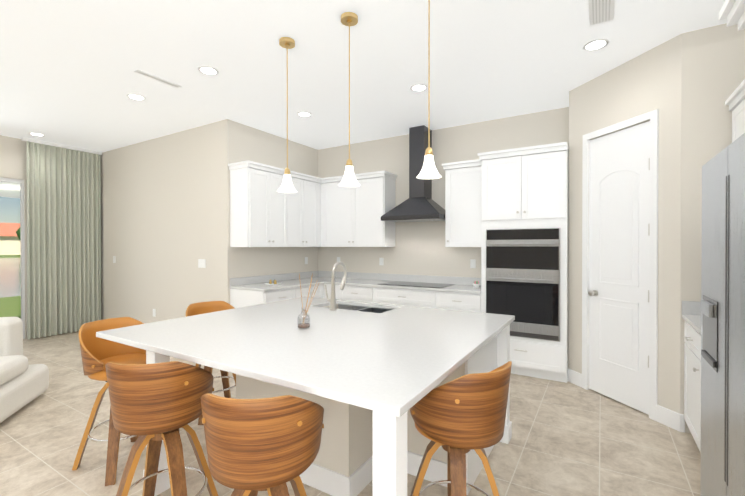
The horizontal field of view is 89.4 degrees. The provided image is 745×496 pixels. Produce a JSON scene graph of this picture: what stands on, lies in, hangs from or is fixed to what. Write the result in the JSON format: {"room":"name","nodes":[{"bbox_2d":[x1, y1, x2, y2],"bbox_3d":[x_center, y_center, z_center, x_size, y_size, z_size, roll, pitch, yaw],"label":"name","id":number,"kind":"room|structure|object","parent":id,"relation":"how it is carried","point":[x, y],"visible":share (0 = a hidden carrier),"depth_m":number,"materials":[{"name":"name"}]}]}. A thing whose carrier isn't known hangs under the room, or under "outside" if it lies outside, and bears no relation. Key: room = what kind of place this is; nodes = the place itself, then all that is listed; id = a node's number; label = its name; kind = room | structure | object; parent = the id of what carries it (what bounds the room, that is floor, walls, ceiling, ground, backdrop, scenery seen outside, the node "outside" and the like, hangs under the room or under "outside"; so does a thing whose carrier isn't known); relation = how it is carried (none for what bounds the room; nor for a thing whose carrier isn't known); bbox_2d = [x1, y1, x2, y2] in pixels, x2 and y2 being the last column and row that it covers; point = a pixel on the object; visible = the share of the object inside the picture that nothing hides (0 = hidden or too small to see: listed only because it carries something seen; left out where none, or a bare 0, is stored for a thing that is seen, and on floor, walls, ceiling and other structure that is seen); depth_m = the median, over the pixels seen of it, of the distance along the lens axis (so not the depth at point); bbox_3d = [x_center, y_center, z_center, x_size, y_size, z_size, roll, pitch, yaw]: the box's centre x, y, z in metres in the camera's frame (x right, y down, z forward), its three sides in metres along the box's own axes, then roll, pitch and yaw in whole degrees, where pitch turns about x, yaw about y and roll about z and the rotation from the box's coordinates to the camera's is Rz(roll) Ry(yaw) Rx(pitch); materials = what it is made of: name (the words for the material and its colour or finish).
{"room":"kitchen","nodes":[
{"label":"kitchen","id":0,"kind":"room"},
{"bbox_2d":[0,135,26,338],"bbox_3d":[-6.683,-0.119,3.510,0.100,3.030,7.209,0,0,31],"label":"wall","id":1,"kind":"structure","parent":0,"point":[13,163],"depth_m":5.64,"materials":[{"name":"beige paint"}]},
{"bbox_2d":[0,177,24,338],"bbox_3d":[-6.260,0.182,4.197,0.050,2.420,3.620,0,0,31],"label":"window","id":2,"kind":"structure","parent":1,"relation":"in","point":[22,227],"depth_m":5.71,"materials":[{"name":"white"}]},
{"bbox_2d":[100,119,317,323],"bbox_3d":[-2.840,-0.134,6.439,3.420,3.030,1.789,0,0,31],"label":"wall","id":3,"kind":"structure","parent":0,"point":[165,213],"depth_m":5.47,"materials":[{"name":"beige paint"}]},
{"bbox_2d":[198,259,205,267],"bbox_3d":[-2.291,0.208,5.054,0.160,0.115,0.006,0,0,31],"label":"light switch","id":4,"kind":"object","parent":3,"relation":"attached to","point":[201,263],"depth_m":5.05,"materials":[{"name":"white plastic"}]},
{"bbox_2d":[229,162,291,246],"bbox_3d":[-1.483,-0.527,5.037,0.346,1.030,0.738,0,0,31],"label":"upper cabinet","id":5,"kind":"object","parent":3,"relation":"attached to","point":[260,215],"depth_m":4.79,"materials":[{"name":"white wood"}]},
{"bbox_2d":[230,271,319,285],"bbox_3d":[-1.367,0.435,5.546,0.020,0.100,1.740,0,0,31],"label":"backsplash","id":6,"kind":"structure","parent":3,"relation":"attached to","point":[316,274],"depth_m":5.41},
{"bbox_2d":[292,174,319,246],"bbox_3d":[-1.143,-0.530,5.595,0.346,1.030,0.803,0,0,31],"label":"upper cabinet","id":7,"kind":"object","parent":3,"relation":"attached to","point":[306,201],"depth_m":5.52,"materials":[{"name":"white wood"}]},
{"bbox_2d":[0,331,700,495],"bbox_3d":[-2.481,1.454,2.008,8.850,0.100,9.200,0,0,31],"label":"floor","id":8,"kind":"structure","parent":0,"point":[569,439],"depth_m":2.63,"materials":[{"name":"tile"}]},
{"bbox_2d":[0,317,48,422],"bbox_3d":[-4.044,1.010,2.817,2.300,0.740,0.980,0,0,-18],"label":"sofa","id":9,"kind":"object","parent":8,"relation":"on","point":[23,382],"visible":1,"depth_m":3.26,"materials":[{"name":"fabric"}]},
{"bbox_2d":[72,317,145,485],"bbox_3d":[-1.649,0.948,2.482,0.451,0.913,0.452,0,0,26],"label":"stool","id":10,"kind":"object","parent":8,"relation":"on","point":[98,354],"visible":0.58,"depth_m":2.41,"materials":[{"name":"brown wood"}]},
{"bbox_2d":[105,361,217,495],"bbox_3d":[-1.011,0.952,1.819,0.452,0.913,0.451,0,0,-3],"label":"stool","id":11,"kind":"object","parent":8,"relation":"on","point":[154,405],"visible":0.92,"depth_m":1.68,"materials":[{"name":"brown wood"}]},
{"bbox_2d":[186,301,235,424],"bbox_3d":[-1.359,0.944,3.247,0.452,0.913,0.451,0,0,-45],"label":"stool","id":12,"kind":"object","parent":8,"relation":"on","point":[202,308],"visible":0.23,"depth_m":3.40,"materials":[{"name":"brown wood"}]},
{"bbox_2d":[200,393,323,495],"bbox_3d":[-0.415,0.953,1.455,0.452,0.913,0.451,0,0,3],"label":"stool","id":13,"kind":"object","parent":8,"relation":"on","point":[271,445],"visible":1,"depth_m":1.27,"materials":[{"name":"brown wood"}]},
{"bbox_2d":[230,286,299,307],"bbox_3d":[-1.401,0.954,4.910,0.626,0.870,0.593,0,0,31],"label":"base cabinet","id":14,"kind":"object","parent":8,"relation":"on","point":[238,298],"depth_m":4.68,"materials":[{"name":"white wood"}]},
{"bbox_2d":[236,278,323,289],"bbox_3d":[-1.263,0.503,5.120,0.641,0.030,1.119,0,0,31],"label":"countertop","id":15,"kind":"structure","parent":14,"relation":"on","point":[292,283],"depth_m":4.90,"materials":[{"name":"white stone"}]},
{"bbox_2d":[265,279,280,284],"bbox_3d":[-1.333,0.456,5.051,0.224,0.062,0.224,0,0,31],"label":"decorative tray","id":16,"kind":"object","parent":15,"relation":"on","point":[273,283],"visible":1,"depth_m":5.01,"materials":[{"name":"white ceramic"}]},
{"bbox_2d":[300,286,323,297],"bbox_3d":[-1.149,0.951,5.324,0.626,0.870,0.622,0,0,31],"label":"base cabinet","id":17,"kind":"object","parent":8,"relation":"on","point":[319,293],"depth_m":5.25,"materials":[{"name":"white wood"}]},
{"bbox_2d":[143,326,511,495],"bbox_3d":[-0.169,0.967,2.442,1.699,0.870,1.832,0,0,31],"label":"kitchen island","id":18,"kind":"object","parent":8,"relation":"on","point":[357,448],"depth_m":2.17,"materials":[{"name":"beige paint"}]},
{"bbox_2d":[96,298,514,417],"bbox_3d":[-0.301,0.517,2.516,2.040,0.030,1.860,0,0,31],"label":"island countertop","id":19,"kind":"structure","parent":18,"relation":"on","point":[380,358],"depth_m":2.01,"materials":[{"name":"white stone"}]},
{"bbox_2d":[297,273,318,328],"bbox_3d":[-0.399,0.330,2.352,0.141,0.345,0.102,0,0,31],"label":"diffuser","id":20,"kind":"object","parent":19,"relation":"attached to","point":[305,324],"depth_m":2.35,"materials":[{"name":"clear glass"}]},
{"bbox_2d":[325,262,346,310],"bbox_3d":[-0.301,0.304,3.106,0.114,0.387,0.212,0,0,31],"label":"faucet","id":21,"kind":"object","parent":19,"relation":"on","point":[332,301],"depth_m":3.02,"materials":[{"name":"silver metal"}]},
{"bbox_2d":[338,304,392,312],"bbox_3d":[-0.140,0.634,3.214,0.724,0.212,0.394,0,0,31],"label":"sink","id":22,"kind":"object","parent":19,"relation":"in","point":[356,307],"depth_m":3.34,"materials":[{"name":"silver metal"}]},
{"bbox_2d":[324,286,343,299],"bbox_3d":[-0.405,0.950,5.639,0.359,0.870,0.626,0,0,31],"label":"base cabinet","id":23,"kind":"object","parent":8,"relation":"on","point":[339,294],"depth_m":5.36,"materials":[{"name":"white wood"}]},
{"bbox_2d":[344,286,375,302],"bbox_3d":[-0.041,0.951,5.417,0.607,0.870,0.626,0,0,31],"label":"base cabinet","id":24,"kind":"object","parent":8,"relation":"on","point":[352,293],"depth_m":5.12,"materials":[{"name":"white wood"}]},
{"bbox_2d":[376,286,439,308],"bbox_3d":[0.548,0.953,5.059,1.028,0.870,0.626,0,0,31],"label":"base cabinet","id":25,"kind":"object","parent":8,"relation":"on","point":[417,298],"depth_m":4.74,"materials":[{"name":"white wood"}]},
{"bbox_2d":[300,278,479,293],"bbox_3d":[0.155,0.502,5.287,2.891,0.030,0.641,0,0,31],"label":"countertop","id":26,"kind":"structure","parent":25,"relation":"on","point":[327,281],"depth_m":4.87,"materials":[{"name":"white stone"}]},
{"bbox_2d":[376,282,455,285],"bbox_3d":[0.580,0.485,5.022,0.900,0.007,0.480,0,0,31],"label":"cooktop","id":27,"kind":"object","parent":26,"relation":"in","point":[377,283],"depth_m":5.04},
{"bbox_2d":[473,281,479,287],"bbox_3d":[1.279,0.447,4.631,0.080,0.085,0.080,0,0,31],"label":"decorative plant","id":28,"kind":"object","parent":26,"relation":"on","point":[476,284],"visible":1,"depth_m":4.61,"materials":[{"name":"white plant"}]},
{"bbox_2d":[440,290,479,311],"bbox_3d":[1.138,0.955,4.700,0.609,0.870,0.626,0,0,31],"label":"base cabinet","id":29,"kind":"object","parent":8,"relation":"on","point":[461,302],"depth_m":4.40,"materials":[{"name":"white wood"}]},
{"bbox_2d":[410,361,511,495],"bbox_3d":[0.388,0.952,1.706,0.452,0.913,0.451,0,0,-37],"label":"stool","id":30,"kind":"object","parent":8,"relation":"on","point":[458,419],"visible":0.94,"depth_m":1.53,"materials":[{"name":"brown wood"}]},
{"bbox_2d":[480,142,568,382],"bbox_3d":[1.757,0.177,4.293,0.866,2.430,0.670,0,0,31],"label":"tall cabinet","id":31,"kind":"object","parent":8,"relation":"on","point":[507,211],"depth_m":3.98,"materials":[{"name":"white wood"}]},
{"bbox_2d":[486,228,559,341],"bbox_3d":[1.579,0.375,4.008,0.750,1.163,0.093,0,0,31],"label":"oven","id":32,"kind":"object","parent":31,"relation":"in","point":[523,264],"depth_m":3.98,"materials":[{"name":"silver metal"}]},
{"bbox_2d":[683,320,693,437],"bbox_3d":[2.463,0.967,2.419,0.626,0.870,0.630,0,0,31],"label":"base cabinet","id":33,"kind":"object","parent":8,"relation":"on","point":[688,336],"depth_m":2.70,"materials":[{"name":"white wood"}]},
{"bbox_2d":[682,312,700,335],"bbox_3d":[2.334,0.518,2.219,0.641,0.030,1.102,0,0,31],"label":"countertop","id":34,"kind":"structure","parent":33,"relation":"on","point":[694,321],"depth_m":2.60,"materials":[{"name":"white stone"}]},
{"bbox_2d":[694,332,700,451],"bbox_3d":[2.204,0.969,1.994,0.626,0.870,0.621,0,0,31],"label":"base cabinet","id":35,"kind":"object","parent":8,"relation":"on","point":[697,339],"depth_m":2.47,"materials":[{"name":"white wood"}]},
{"bbox_2d":[700,133,744,495],"bbox_3d":[1.734,0.497,1.358,0.720,1.820,0.904,0,0,31],"label":"fridge","id":36,"kind":"object","parent":8,"relation":"on","point":[722,305],"visible":1,"depth_m":1.57,"materials":[{"name":"grey metal"}]},
{"bbox_2d":[0,0,726,151],"bbox_3d":[-2.481,-1.676,1.992,8.850,0.100,9.200,0,0,31],"label":"ceiling","id":37,"kind":"structure","parent":0,"point":[69,76],"depth_m":3.29,"materials":[{"name":"white paint"}]},
{"bbox_2d":[29,132,44,135],"bbox_3d":[-4.847,-1.641,5.422,0.186,0.006,0.169,0,0,31],"label":"recessed light","id":38,"kind":"object","parent":37,"relation":"in","point":[31,133],"depth_m":5.44,"materials":[{"name":"white"}]},
{"bbox_2d":[21,137,101,339],"bbox_3d":[-4.927,-0.139,6.029,0.102,3.014,1.040,0,0,31],"label":"drape","id":39,"kind":"object","parent":37,"relation":"hanging from","point":[63,238],"visible":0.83,"depth_m":6.01,"materials":[{"name":"fabric"}]},
{"bbox_2d":[126,94,145,100],"bbox_3d":[-2.552,-1.634,4.068,0.188,0.006,0.177,0,0,31],"label":"recessed light","id":40,"kind":"object","parent":37,"relation":"in","point":[132,96],"depth_m":4.08,"materials":[{"name":"white plastic"}]},
{"bbox_2d":[134,70,181,87],"bbox_3d":[-2.066,-1.630,3.636,0.070,0.009,0.420,0,0,31],"label":"ceiling vent","id":41,"kind":"object","parent":37,"relation":"in","point":[136,71],"depth_m":3.61,"materials":[{"name":"white metal"}]},
{"bbox_2d":[197,66,218,74],"bbox_3d":[-1.506,-1.630,3.450,0.182,0.006,0.180,0,0,31],"label":"recessed light","id":42,"kind":"object","parent":37,"relation":"in","point":[207,70],"depth_m":3.45,"materials":[{"name":"white"}]},
{"bbox_2d":[278,37,296,192],"bbox_3d":[-0.673,-1.038,2.967,0.156,1.184,0.156,0,0,31],"label":"pendant light","id":43,"kind":"object","parent":37,"relation":"hanging from","point":[287,43],"visible":1,"depth_m":2.95,"materials":[{"name":"white glass"}]},
{"bbox_2d":[297,112,311,116],"bbox_3d":[-0.833,-1.637,4.601,0.175,0.006,0.176,0,0,31],"label":"recessed light","id":44,"kind":"object","parent":37,"relation":"in","point":[303,114],"depth_m":4.61,"materials":[{"name":"white"}]},
{"bbox_2d":[339,12,359,186],"bbox_3d":[-0.164,-1.036,2.657,0.156,1.184,0.156,0,0,31],"label":"pendant light","id":45,"kind":"object","parent":37,"relation":"hanging from","point":[349,19],"visible":1,"depth_m":2.64,"materials":[{"name":"white glass"}]},
{"bbox_2d":[410,84,427,91],"bbox_3d":[0.473,-1.632,3.825,0.172,0.006,0.187,0,0,31],"label":"recessed light","id":46,"kind":"object","parent":37,"relation":"in","point":[416,87],"depth_m":3.82,"materials":[{"name":"white"}]},
{"bbox_2d":[417,0,441,178],"bbox_3d":[0.352,-1.035,2.343,0.156,1.184,0.156,0,0,31],"label":"pendant light","id":47,"kind":"object","parent":37,"relation":"hanging from","point":[429,170],"visible":1,"depth_m":2.34,"materials":[{"name":"white glass"}]},
{"bbox_2d":[583,39,608,50],"bbox_3d":[1.789,-1.628,3.015,0.173,0.006,0.188,0,0,31],"label":"recessed light","id":48,"kind":"object","parent":37,"relation":"in","point":[595,45],"depth_m":3.01,"materials":[{"name":"white plastic"}]},
{"bbox_2d":[588,0,614,25],"bbox_3d":[1.556,-1.622,2.556,0.150,0.012,0.360,0,0,31],"label":"ceiling vent","id":49,"kind":"object","parent":37,"relation":"in","point":[601,11],"depth_m":2.57,"materials":[{"name":"white metal"}]},
{"bbox_2d":[318,107,568,277],"bbox_3d":[-0.115,-0.132,5.887,8.850,3.030,0.100,0,0,31],"label":"wall","id":50,"kind":"structure","parent":0,"point":[419,248],"depth_m":5.27,"materials":[{"name":"beige paint"}]},
{"bbox_2d":[328,174,395,246],"bbox_3d":[-0.207,-0.530,5.674,1.068,1.030,0.346,0,0,31],"label":"upper cabinet","id":51,"kind":"object","parent":50,"relation":"attached to","point":[354,213],"depth_m":5.46,"materials":[{"name":"white wood"}]},
{"bbox_2d":[379,258,383,264],"bbox_3d":[0.135,0.205,5.674,0.070,0.115,0.006,0,0,31],"label":"outlet","id":52,"kind":"object","parent":50,"relation":"attached to","point":[381,260],"depth_m":5.67,"materials":[{"name":"white plastic"}]},
{"bbox_2d":[320,271,479,285],"bbox_3d":[0.317,0.435,5.551,2.891,0.100,0.020,0,0,31],"label":"backsplash","id":53,"kind":"structure","parent":50,"relation":"attached to","point":[323,274],"depth_m":5.44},
{"bbox_2d":[381,125,444,221],"bbox_3d":[0.602,-1.004,5.093,0.845,1.272,0.496,0,0,31],"label":"range hood","id":54,"kind":"object","parent":50,"relation":"attached to","point":[419,204],"visible":0.94,"depth_m":5.05,"materials":[{"name":"black metal"}]},
{"bbox_2d":[444,162,479,246],"bbox_3d":[1.238,-0.526,4.795,0.535,1.030,0.346,0,0,31],"label":"upper cabinet","id":55,"kind":"object","parent":50,"relation":"attached to","point":[462,179],"depth_m":4.67,"materials":[{"name":"white wood"}]},
{"bbox_2d":[470,259,475,267],"bbox_3d":[1.322,0.208,4.951,0.070,0.115,0.006,0,0,31],"label":"outlet","id":56,"kind":"object","parent":50,"relation":"attached to","point":[472,261],"depth_m":4.95,"materials":[{"name":"white plastic"}]},
{"bbox_2d":[568,23,744,432],"bbox_3d":[2.604,-0.119,3.441,1.459,3.030,1.249,0,0,31],"label":"wall","id":57,"kind":"structure","parent":0,"point":[686,84],"depth_m":2.92,"materials":[{"name":"beige paint"}]},
{"bbox_2d":[588,121,649,414],"bbox_3d":[2.222,0.166,3.396,0.485,2.438,0.463,0,0,31],"label":"pantry door","id":58,"kind":"structure","parent":57,"relation":"in","point":[618,293],"depth_m":3.36,"materials":[{"name":"white painted wood"},{"name":"nickel"}]},
{"bbox_2d":[582,109,658,420],"bbox_3d":[2.243,0.139,3.403,0.116,2.515,0.746,0,0,-15],"label":"door frame","id":59,"kind":"structure","parent":57,"relation":"attached to","point":[652,116],"depth_m":3.08,"materials":[{"name":"white wood"}]},
{"bbox_2d":[568,368,684,432],"bbox_3d":[-1.000,1.321,5.037,8.027,0.135,1.328,0,0,31],"label":"baseboard","id":60,"kind":"structure","parent":57,"relation":"attached to","point":[670,418],"depth_m":2.96,"materials":[{"name":"white wood"}]},
{"bbox_2d":[682,301,700,315],"bbox_3d":[2.606,0.450,2.686,0.621,0.100,0.021,0,0,31],"label":"backsplash","id":61,"kind":"structure","parent":57,"relation":"attached to","point":[692,308],"depth_m":2.81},
{"bbox_2d":[726,92,741,141],"bbox_3d":[2.446,-0.512,2.133,0.366,1.030,1.123,0,0,31],"label":"upper cabinet","id":62,"kind":"object","parent":57,"relation":"attached to","point":[735,105],"depth_m":2.60,"materials":[{"name":"white wood"}]},
{"bbox_2d":[742,16,744,133],"bbox_3d":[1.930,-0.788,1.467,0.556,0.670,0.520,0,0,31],"label":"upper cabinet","id":63,"kind":"object","parent":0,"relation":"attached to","point":[743,17],"depth_m":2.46,"materials":[{"name":"white wood"}]},
{"label":"outside","id":64,"kind":"structure","parent":0,"visible":0},
{"bbox_2d":[0,182,19,198],"bbox_3d":[-261.289,-47.715,154.942,60.042,63.782,587.959,0,0,31],"label":"clouds","id":65,"kind":"structure","parent":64,"point":[10,191],"depth_m":216.80,"materials":[{"name":"white"}]},
{"bbox_2d":[0,255,20,318],"bbox_3d":[-113.465,1.137,74.828,256.480,0.170,500.000,0,0,31],"label":"ground","id":66,"kind":"structure","parent":64,"point":[13,280],"depth_m":14.91,"materials":[{"name":"beige"}]},
{"bbox_2d":[0,223,20,254],"bbox_3d":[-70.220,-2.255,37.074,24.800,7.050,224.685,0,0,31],"label":"house","id":67,"kind":"structure","parent":66,"relation":"on","point":[9,236],"depth_m":62.10,"materials":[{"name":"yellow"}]}
]}

